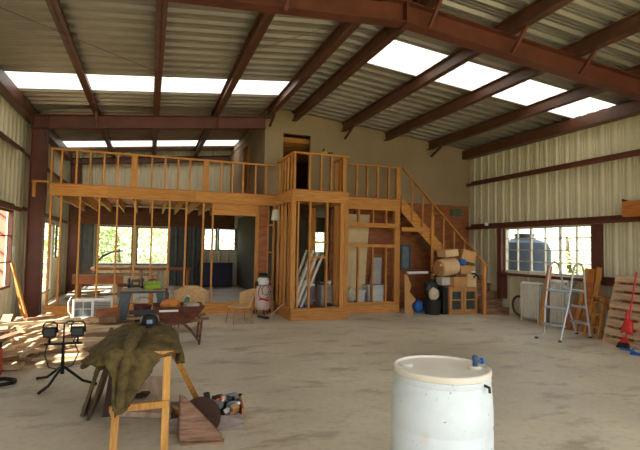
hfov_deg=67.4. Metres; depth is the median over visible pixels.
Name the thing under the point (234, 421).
crate
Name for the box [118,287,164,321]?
stand
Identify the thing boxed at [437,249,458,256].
cardboard box
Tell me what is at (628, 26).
beam
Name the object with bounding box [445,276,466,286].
cardboard box
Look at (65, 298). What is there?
plank
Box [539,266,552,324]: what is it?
leaning board
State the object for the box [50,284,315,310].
floor
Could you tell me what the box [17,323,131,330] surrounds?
plank
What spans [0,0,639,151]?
ceiling
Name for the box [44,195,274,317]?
wall
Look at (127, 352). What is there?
tarp
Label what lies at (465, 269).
cardboard box
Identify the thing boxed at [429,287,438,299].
cushion
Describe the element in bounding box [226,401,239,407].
bottle
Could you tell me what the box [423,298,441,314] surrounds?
tub
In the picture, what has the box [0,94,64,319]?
wall
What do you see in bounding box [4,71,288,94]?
skylight panel
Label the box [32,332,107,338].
plank
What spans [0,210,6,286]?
screen
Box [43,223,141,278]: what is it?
tree
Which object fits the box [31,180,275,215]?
loft floor frame
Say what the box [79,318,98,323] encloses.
wood block
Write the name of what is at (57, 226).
window
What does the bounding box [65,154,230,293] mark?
steel frame
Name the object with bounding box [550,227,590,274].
tree
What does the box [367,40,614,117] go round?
skylight panel
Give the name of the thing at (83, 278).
workbench
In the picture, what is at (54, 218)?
beam
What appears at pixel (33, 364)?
plank
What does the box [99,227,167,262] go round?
tree
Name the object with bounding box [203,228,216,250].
window
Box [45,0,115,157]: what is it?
beam
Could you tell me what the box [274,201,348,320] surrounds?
wall frame
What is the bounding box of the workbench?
[72,273,156,302]
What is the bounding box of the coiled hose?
[512,295,519,315]
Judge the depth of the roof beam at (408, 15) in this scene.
6.84 m
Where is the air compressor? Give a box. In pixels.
[253,273,270,314]
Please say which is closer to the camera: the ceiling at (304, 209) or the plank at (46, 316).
the plank at (46, 316)
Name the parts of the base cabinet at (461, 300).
door, pane, door, pane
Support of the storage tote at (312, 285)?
on the wall frame at (313, 312)
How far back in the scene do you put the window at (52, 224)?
14.00 m
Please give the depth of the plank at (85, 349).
6.97 m
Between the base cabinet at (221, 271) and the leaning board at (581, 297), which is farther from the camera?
the base cabinet at (221, 271)
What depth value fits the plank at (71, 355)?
6.73 m
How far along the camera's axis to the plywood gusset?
4.03 m
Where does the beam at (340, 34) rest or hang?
attached to the ceiling at (196, 36)
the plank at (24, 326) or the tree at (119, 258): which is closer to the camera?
the plank at (24, 326)
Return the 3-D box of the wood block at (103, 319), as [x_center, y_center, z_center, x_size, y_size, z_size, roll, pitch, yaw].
[-3.722,1.666,8.463,0.300,0.100,0.140,1,-3,-2]
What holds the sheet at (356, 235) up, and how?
on the wall at (384, 306)
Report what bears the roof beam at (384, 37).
attached to the ceiling at (196, 36)
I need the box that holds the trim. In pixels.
[70,205,234,228]
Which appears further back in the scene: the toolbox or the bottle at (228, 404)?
the toolbox
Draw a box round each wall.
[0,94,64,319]
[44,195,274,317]
[59,150,329,293]
[79,224,93,285]
[169,170,286,284]
[230,112,264,193]
[237,208,272,289]
[263,109,468,307]
[289,161,307,189]
[334,207,399,313]
[469,115,639,331]
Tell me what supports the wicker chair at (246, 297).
on the floor at (316, 384)
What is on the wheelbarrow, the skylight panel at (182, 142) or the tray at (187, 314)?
the tray at (187, 314)
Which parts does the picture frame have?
frame, pane, frame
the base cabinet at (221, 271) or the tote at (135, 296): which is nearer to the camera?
the tote at (135, 296)
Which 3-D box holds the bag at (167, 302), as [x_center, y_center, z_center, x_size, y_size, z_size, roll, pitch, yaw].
[-2.520,1.333,8.078,0.336,0.187,0.270,2,-3,-20]
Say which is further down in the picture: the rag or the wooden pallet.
the rag
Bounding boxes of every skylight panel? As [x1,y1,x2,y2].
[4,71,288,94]
[63,140,238,146]
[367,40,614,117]
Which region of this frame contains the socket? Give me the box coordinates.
[625,309,628,319]
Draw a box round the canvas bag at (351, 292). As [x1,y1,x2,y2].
[347,286,355,301]
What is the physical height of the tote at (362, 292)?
0.390 m
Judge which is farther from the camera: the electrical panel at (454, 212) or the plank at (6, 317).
the electrical panel at (454, 212)
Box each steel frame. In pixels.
[23,111,265,317]
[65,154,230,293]
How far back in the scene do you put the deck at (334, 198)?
11.43 m
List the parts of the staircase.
brace rail, post, handrail, handrail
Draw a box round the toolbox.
[144,279,160,289]
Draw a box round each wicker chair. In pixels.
[172,285,208,328]
[225,288,256,324]
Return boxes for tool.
[320,149,332,153]
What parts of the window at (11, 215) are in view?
frame, frame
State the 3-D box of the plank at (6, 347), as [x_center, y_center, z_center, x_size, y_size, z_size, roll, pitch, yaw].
[-4.181,1.633,6.401,0.146,0.076,0.787,0,-3,15]
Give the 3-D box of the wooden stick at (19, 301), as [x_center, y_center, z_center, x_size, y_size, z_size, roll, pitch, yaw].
[-6.024,1.545,9.635,0.258,0.889,0.050,1,-3,7]
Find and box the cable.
[0,377,16,386]
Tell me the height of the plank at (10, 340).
0.143 m
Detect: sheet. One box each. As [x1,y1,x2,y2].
[110,376,162,417]
[347,214,369,301]
[369,258,381,283]
[404,275,415,312]
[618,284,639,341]
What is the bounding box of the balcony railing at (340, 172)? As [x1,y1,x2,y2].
[277,151,349,193]
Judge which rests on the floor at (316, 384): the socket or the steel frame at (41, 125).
the steel frame at (41, 125)
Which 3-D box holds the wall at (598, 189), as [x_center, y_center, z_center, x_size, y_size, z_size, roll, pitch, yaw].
[5.850,-0.075,10.695,0.038,4.700,19.401,2,-3,-20]
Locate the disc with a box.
[190,397,220,427]
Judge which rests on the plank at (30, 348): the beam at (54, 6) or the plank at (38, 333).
the plank at (38, 333)
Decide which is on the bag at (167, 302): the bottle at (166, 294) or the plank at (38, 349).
the bottle at (166, 294)
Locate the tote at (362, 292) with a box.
[355,289,365,301]
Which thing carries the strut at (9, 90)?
attached to the steel frame at (72, 228)
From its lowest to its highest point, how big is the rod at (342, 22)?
0.538 m
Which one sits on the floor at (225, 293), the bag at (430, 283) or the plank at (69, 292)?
the plank at (69, 292)
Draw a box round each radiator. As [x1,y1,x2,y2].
[520,281,543,322]
[550,280,568,324]
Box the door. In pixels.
[243,141,249,192]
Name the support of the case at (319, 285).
on the wall frame at (313, 312)
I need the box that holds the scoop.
[620,309,632,335]
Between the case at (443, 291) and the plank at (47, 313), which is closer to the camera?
the plank at (47, 313)
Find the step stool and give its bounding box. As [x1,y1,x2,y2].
[583,295,615,338]
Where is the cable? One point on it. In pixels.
(11, 380)
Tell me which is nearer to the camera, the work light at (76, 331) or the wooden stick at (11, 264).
the work light at (76, 331)
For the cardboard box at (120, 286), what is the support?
on the floor at (225, 293)
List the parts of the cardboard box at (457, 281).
panel, panel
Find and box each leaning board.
[86,366,108,420]
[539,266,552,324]
[564,299,578,329]
[573,268,589,330]
[580,269,596,332]
[590,267,601,333]
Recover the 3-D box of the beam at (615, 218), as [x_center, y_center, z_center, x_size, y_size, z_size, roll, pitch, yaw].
[6.694,-0.199,7.962,0.180,0.165,13.480,2,-3,-20]
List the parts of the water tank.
lid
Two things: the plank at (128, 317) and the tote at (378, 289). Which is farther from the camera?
the tote at (378, 289)
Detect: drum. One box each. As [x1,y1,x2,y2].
[390,355,493,449]
[430,258,459,276]
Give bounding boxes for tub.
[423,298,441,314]
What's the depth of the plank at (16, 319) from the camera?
8.04 m
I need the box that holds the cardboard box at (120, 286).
[117,283,130,297]
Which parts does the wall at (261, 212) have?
plate, plywood panel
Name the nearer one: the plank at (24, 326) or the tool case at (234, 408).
the tool case at (234, 408)
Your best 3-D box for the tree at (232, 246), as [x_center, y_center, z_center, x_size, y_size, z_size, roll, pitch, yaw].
[-3.808,1.020,26.943,6.601,4.751,8.943,0,-3,17]
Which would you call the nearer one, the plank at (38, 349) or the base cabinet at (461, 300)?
the plank at (38, 349)
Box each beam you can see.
[0,131,24,153]
[0,200,21,211]
[22,206,67,223]
[25,152,67,182]
[45,0,115,157]
[157,0,639,100]
[466,149,639,186]
[466,215,639,229]
[601,277,624,285]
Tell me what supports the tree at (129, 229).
on the ground
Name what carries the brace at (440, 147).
attached to the beam at (584, 91)
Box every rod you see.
[0,7,263,115]
[44,22,342,116]
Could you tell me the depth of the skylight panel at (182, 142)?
15.58 m
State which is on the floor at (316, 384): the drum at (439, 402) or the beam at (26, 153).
the drum at (439, 402)
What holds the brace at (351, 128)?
attached to the roof beam at (537, 10)
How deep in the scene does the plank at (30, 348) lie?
6.25 m
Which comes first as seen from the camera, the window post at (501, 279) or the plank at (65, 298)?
the plank at (65, 298)
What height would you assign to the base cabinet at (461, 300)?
0.700 m
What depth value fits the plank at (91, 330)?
8.03 m
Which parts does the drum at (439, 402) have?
lid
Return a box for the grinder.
[127,278,143,289]
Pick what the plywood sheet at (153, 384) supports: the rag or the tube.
the rag
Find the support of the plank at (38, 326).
on the plank
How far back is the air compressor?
11.73 m
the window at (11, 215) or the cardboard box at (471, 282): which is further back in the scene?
the cardboard box at (471, 282)
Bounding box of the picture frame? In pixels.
[400,244,410,269]
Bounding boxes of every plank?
[0,314,12,328]
[0,317,80,326]
[0,321,69,326]
[0,330,9,334]
[0,331,27,341]
[1,339,34,351]
[2,347,48,357]
[2,354,33,361]
[2,361,24,369]
[3,347,38,353]
[5,337,104,343]
[6,338,35,341]
[9,312,51,330]
[11,317,23,321]
[11,335,44,349]
[14,329,59,339]
[16,325,28,329]
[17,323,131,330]
[18,322,62,332]
[19,338,42,357]
[23,315,55,320]
[23,359,82,367]
[25,353,88,361]
[26,327,117,333]
[26,342,98,348]
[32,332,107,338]
[34,347,91,354]
[51,316,141,319]
[60,320,134,324]
[64,296,103,299]
[67,291,99,293]
[81,293,108,296]
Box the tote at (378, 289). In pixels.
[362,284,383,301]
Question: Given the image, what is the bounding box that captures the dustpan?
[620,348,639,355]
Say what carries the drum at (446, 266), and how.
on the carton at (440, 280)
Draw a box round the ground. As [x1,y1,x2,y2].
[42,256,590,290]
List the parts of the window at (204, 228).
frame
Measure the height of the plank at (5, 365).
0.060 m
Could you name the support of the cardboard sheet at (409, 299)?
on the floor at (316, 384)
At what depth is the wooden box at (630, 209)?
9.23 m
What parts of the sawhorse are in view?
leg, leg, leg, leg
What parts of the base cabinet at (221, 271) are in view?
door, door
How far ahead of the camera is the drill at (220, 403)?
4.46 m
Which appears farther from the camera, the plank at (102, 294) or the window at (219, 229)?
the window at (219, 229)
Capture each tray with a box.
[153,302,203,323]
[529,271,545,275]
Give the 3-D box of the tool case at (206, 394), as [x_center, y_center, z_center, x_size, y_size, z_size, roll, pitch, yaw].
[-1.085,1.634,4.602,0.058,0.077,0.073,1,-3,4]
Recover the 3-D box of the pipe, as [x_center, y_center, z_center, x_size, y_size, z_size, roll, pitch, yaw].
[-5.158,0.886,11.724,0.622,0.562,0.048,2,-3,-20]
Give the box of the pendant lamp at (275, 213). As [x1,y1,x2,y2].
[271,201,283,220]
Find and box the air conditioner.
[68,297,112,317]
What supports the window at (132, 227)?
in the wall at (144, 169)
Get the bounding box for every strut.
[0,67,72,160]
[462,100,639,159]
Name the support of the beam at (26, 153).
attached to the wall at (14, 165)
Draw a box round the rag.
[135,391,149,397]
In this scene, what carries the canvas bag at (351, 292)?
on the wall at (384, 306)
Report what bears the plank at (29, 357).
on the plank at (71, 355)
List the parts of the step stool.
leg, leg, leg, leg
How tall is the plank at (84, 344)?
0.042 m
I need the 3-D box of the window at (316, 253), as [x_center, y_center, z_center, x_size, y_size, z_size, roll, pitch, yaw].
[-0.380,1.284,11.498,0.566,1.309,0.515,2,-3,-20]
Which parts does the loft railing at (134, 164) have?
rail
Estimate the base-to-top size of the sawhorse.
0.846 m
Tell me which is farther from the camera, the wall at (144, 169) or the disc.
the wall at (144, 169)
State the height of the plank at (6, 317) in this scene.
0.122 m
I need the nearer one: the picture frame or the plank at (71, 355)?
the plank at (71, 355)
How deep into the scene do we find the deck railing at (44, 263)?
18.47 m
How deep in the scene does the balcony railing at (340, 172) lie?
11.42 m
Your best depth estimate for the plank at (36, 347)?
6.75 m
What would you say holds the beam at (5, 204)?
attached to the wall at (14, 165)
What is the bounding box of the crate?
[168,396,243,433]
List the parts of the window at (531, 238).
frame, frame, frame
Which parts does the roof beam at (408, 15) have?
splice plate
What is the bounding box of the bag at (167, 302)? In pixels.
[160,299,180,306]
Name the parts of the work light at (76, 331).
leg, leg, handle, cord, handle, leg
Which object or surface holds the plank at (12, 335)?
on the plank
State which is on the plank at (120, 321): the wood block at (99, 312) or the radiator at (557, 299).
the wood block at (99, 312)
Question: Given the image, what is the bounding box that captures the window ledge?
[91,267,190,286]
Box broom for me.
[616,272,637,348]
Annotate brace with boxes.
[269,113,275,126]
[344,127,352,139]
[430,146,441,156]
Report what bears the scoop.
attached to the broom
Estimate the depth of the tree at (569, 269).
18.83 m
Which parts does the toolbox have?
lid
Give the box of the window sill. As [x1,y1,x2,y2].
[497,272,582,281]
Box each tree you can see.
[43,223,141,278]
[44,223,166,262]
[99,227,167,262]
[107,228,232,262]
[204,229,234,249]
[315,232,323,251]
[509,226,590,274]
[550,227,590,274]
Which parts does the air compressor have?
tank, motor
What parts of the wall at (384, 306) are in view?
post, plate, cross rail, cross rail, plate, post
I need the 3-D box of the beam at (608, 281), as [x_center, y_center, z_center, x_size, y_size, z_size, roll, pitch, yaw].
[7.405,0.994,5.839,0.180,0.165,9.100,2,-3,-20]
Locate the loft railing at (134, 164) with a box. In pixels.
[50,147,275,193]
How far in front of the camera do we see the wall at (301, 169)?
16.64 m
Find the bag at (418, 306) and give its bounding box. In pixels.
[413,300,423,312]
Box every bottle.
[163,288,168,299]
[182,295,189,305]
[223,407,229,414]
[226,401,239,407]
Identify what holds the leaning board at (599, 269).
on the floor at (316, 384)
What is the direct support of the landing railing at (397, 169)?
on the deck at (334, 198)
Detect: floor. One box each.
[0,294,639,449]
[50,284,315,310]
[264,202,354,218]
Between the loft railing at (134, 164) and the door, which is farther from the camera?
the door
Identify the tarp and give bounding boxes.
[80,313,184,417]
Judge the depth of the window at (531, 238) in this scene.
11.56 m
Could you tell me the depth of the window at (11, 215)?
9.69 m
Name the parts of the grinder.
motor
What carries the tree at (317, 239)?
on the ground
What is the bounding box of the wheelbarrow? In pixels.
[152,302,208,344]
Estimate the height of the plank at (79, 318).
0.042 m
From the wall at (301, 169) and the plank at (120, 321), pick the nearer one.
the plank at (120, 321)
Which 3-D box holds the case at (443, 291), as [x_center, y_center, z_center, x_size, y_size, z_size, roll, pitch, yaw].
[3.180,1.945,12.591,0.140,0.749,0.400,2,-3,-20]
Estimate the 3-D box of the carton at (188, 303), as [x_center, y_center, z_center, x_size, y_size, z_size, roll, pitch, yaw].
[-2.193,1.388,8.191,0.220,0.116,0.204,3,-3,-31]
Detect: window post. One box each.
[497,228,506,298]
[591,224,603,278]
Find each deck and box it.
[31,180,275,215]
[276,188,400,209]
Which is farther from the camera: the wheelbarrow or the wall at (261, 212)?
the wall at (261, 212)
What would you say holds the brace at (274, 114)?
attached to the beam at (340, 34)
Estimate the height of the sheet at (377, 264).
1.180 m
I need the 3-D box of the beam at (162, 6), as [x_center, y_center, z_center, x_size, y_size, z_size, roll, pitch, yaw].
[-2.604,-2.860,7.797,0.135,0.235,19.200,2,-3,-20]
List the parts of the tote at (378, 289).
lid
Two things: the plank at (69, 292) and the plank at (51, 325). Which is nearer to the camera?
the plank at (51, 325)
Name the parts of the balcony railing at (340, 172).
rail, rail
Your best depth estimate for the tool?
11.27 m
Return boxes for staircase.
[400,166,509,314]
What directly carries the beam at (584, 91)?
attached to the ceiling at (196, 36)
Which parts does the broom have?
handle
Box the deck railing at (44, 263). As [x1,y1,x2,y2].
[43,262,166,277]
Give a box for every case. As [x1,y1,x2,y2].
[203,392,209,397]
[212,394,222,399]
[230,403,238,413]
[316,282,332,305]
[438,285,447,314]
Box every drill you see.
[212,399,222,414]
[220,392,241,412]
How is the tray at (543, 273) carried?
on the window sill
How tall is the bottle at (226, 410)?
0.101 m
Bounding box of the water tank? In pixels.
[509,234,550,270]
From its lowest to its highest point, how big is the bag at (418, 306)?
0.344 m
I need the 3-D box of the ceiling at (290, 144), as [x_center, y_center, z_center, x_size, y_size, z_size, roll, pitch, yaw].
[-0.978,-2.237,14.587,2.020,0.140,3.040,2,-3,-20]
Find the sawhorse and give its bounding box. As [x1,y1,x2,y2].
[102,351,198,449]
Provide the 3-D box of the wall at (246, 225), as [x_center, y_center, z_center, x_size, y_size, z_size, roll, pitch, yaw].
[-2.106,0.873,15.043,0.050,2.430,5.200,2,-3,-20]
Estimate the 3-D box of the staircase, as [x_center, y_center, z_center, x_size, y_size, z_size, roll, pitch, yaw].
[3.477,0.407,13.097,2.725,3.880,1.807,2,-3,-20]
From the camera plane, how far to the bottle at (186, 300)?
8.26 m
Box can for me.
[0,342,2,374]
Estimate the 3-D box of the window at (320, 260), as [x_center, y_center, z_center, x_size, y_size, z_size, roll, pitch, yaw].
[-0.268,1.316,11.494,0.576,1.250,0.515,2,-3,-20]
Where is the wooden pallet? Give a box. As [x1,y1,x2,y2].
[602,275,639,349]
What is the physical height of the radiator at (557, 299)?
1.038 m
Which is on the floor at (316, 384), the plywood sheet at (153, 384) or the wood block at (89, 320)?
the plywood sheet at (153, 384)
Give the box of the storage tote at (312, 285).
[299,283,315,304]
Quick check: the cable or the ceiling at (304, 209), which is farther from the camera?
the ceiling at (304, 209)
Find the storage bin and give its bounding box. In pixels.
[133,297,151,321]
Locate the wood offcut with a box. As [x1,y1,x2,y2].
[257,315,268,318]
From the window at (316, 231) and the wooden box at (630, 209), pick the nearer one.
the wooden box at (630, 209)
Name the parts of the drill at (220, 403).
motor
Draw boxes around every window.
[0,207,13,289]
[42,221,53,293]
[54,225,61,257]
[94,225,133,264]
[136,227,167,264]
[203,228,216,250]
[217,228,235,250]
[285,250,313,303]
[294,252,318,306]
[298,254,323,306]
[316,231,324,252]
[505,224,590,276]
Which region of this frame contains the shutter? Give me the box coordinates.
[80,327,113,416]
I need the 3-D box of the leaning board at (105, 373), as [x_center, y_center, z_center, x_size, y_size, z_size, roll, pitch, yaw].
[-2.186,1.498,4.912,0.228,0.700,0.802,2,-3,-17]
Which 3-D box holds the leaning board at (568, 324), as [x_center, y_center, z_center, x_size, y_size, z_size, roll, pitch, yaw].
[5.468,1.945,10.378,0.373,0.660,0.193,1,-3,1]
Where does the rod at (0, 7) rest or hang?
attached to the steel frame at (41, 125)
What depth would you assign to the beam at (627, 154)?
11.06 m
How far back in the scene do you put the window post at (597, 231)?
10.13 m
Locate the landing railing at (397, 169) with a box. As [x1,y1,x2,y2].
[338,162,400,198]
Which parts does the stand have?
leg, frame, leg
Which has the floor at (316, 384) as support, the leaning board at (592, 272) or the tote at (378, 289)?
the leaning board at (592, 272)
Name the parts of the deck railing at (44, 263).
rail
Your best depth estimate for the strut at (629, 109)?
11.05 m
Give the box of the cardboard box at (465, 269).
[459,265,475,273]
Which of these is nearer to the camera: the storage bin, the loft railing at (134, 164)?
the storage bin
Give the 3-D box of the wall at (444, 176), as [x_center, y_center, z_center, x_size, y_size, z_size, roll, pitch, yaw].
[1.507,-0.314,13.480,6.330,5.284,0.100,2,-3,-20]
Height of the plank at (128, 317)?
0.042 m
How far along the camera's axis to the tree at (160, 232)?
25.17 m
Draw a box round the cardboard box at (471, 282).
[460,274,475,286]
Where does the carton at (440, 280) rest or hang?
on the case at (443, 291)
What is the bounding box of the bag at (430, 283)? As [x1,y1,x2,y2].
[424,279,438,298]
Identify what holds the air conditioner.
on the crate
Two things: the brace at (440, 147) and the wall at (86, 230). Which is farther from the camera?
the wall at (86, 230)
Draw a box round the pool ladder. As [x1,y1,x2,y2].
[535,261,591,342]
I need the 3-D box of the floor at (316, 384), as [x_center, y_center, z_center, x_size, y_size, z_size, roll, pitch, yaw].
[0.223,2.174,8.648,12.050,0.200,19.500,2,-3,-20]
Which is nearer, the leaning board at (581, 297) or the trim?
the leaning board at (581, 297)
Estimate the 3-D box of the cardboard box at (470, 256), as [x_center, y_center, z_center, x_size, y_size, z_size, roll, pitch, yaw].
[3.908,0.837,12.872,0.453,0.382,0.324,2,-3,-14]
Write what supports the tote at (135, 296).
on the floor at (225, 293)
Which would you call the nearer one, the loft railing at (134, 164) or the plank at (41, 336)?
the plank at (41, 336)
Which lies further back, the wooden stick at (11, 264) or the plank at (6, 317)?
the wooden stick at (11, 264)
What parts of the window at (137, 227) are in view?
frame, frame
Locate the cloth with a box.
[458,259,466,265]
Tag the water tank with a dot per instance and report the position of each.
(524, 244)
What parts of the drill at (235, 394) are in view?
motor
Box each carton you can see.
[184,302,199,306]
[436,277,449,284]
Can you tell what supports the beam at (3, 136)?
attached to the wall at (14, 165)
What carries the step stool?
on the floor at (316, 384)
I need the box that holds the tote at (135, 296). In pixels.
[122,287,139,301]
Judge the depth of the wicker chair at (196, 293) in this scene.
9.68 m
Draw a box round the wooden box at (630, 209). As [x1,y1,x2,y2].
[622,199,639,217]
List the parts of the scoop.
blade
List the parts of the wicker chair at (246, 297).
seat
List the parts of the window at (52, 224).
frame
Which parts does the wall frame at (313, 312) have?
plate, corner post, corner post, floor panel, plate, corner post, corner post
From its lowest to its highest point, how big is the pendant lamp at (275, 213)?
0.457 m
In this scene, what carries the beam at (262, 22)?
attached to the ceiling at (196, 36)
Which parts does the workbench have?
leg, leg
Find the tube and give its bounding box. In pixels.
[406,271,431,273]
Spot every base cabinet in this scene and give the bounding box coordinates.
[199,262,232,286]
[443,286,476,314]
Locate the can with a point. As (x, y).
(1, 343)
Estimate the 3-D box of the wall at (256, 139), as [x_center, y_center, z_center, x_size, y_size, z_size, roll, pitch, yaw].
[-2.344,-1.779,15.157,0.100,2.221,5.515,2,-3,-20]
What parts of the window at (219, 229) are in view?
frame, frame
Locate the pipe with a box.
[94,250,122,272]
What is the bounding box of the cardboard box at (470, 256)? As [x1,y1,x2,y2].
[456,249,476,263]
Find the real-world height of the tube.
0.091 m
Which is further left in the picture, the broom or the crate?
the crate
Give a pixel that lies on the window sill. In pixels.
(498, 273)
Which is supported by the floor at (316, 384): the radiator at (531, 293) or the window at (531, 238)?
the radiator at (531, 293)
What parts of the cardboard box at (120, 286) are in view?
panel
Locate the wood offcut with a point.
(259, 316)
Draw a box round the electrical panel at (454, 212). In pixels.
[451,208,461,215]
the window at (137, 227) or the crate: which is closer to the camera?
the crate
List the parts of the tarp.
cap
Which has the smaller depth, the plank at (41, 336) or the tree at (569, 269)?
the plank at (41, 336)
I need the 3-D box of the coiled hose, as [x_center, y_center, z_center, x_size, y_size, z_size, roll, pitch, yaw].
[5.101,2.066,12.283,0.084,0.534,0.534,2,-3,-19]
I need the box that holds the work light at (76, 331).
[36,320,96,394]
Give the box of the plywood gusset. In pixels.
[178,394,223,445]
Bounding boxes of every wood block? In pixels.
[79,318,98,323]
[95,307,119,318]
[99,316,118,322]
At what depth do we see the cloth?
12.62 m
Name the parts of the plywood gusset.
panel, panel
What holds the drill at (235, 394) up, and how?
in the crate
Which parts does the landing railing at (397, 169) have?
rail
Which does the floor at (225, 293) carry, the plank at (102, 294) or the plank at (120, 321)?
the plank at (102, 294)
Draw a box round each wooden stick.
[10,263,27,317]
[14,280,24,320]
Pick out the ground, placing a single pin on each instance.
(563, 265)
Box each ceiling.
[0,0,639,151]
[283,137,309,163]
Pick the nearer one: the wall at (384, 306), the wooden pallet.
the wooden pallet
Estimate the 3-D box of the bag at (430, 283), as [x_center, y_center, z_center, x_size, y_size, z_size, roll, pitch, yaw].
[2.924,1.694,12.637,0.421,0.542,0.246,2,-3,-20]
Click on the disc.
(208, 407)
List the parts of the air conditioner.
frame, vent panel, vent panel, vent panel, vent panel, frame, frame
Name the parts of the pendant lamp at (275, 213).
lamp shade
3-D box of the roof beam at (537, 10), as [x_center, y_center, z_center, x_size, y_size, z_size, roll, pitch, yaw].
[1.985,-2.836,9.432,0.135,0.235,19.200,2,-3,-20]
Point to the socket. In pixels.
(627, 312)
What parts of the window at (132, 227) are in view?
frame, frame, frame, frame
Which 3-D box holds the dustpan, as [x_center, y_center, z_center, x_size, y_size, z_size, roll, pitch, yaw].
[5.202,2.089,7.924,0.431,0.078,0.336,-1,-4,42]
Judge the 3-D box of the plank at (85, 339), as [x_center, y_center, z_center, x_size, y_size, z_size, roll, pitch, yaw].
[-3.854,1.810,7.539,1.881,0.042,0.190,2,-3,-18]
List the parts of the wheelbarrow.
handle, leg, leg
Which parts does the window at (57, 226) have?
frame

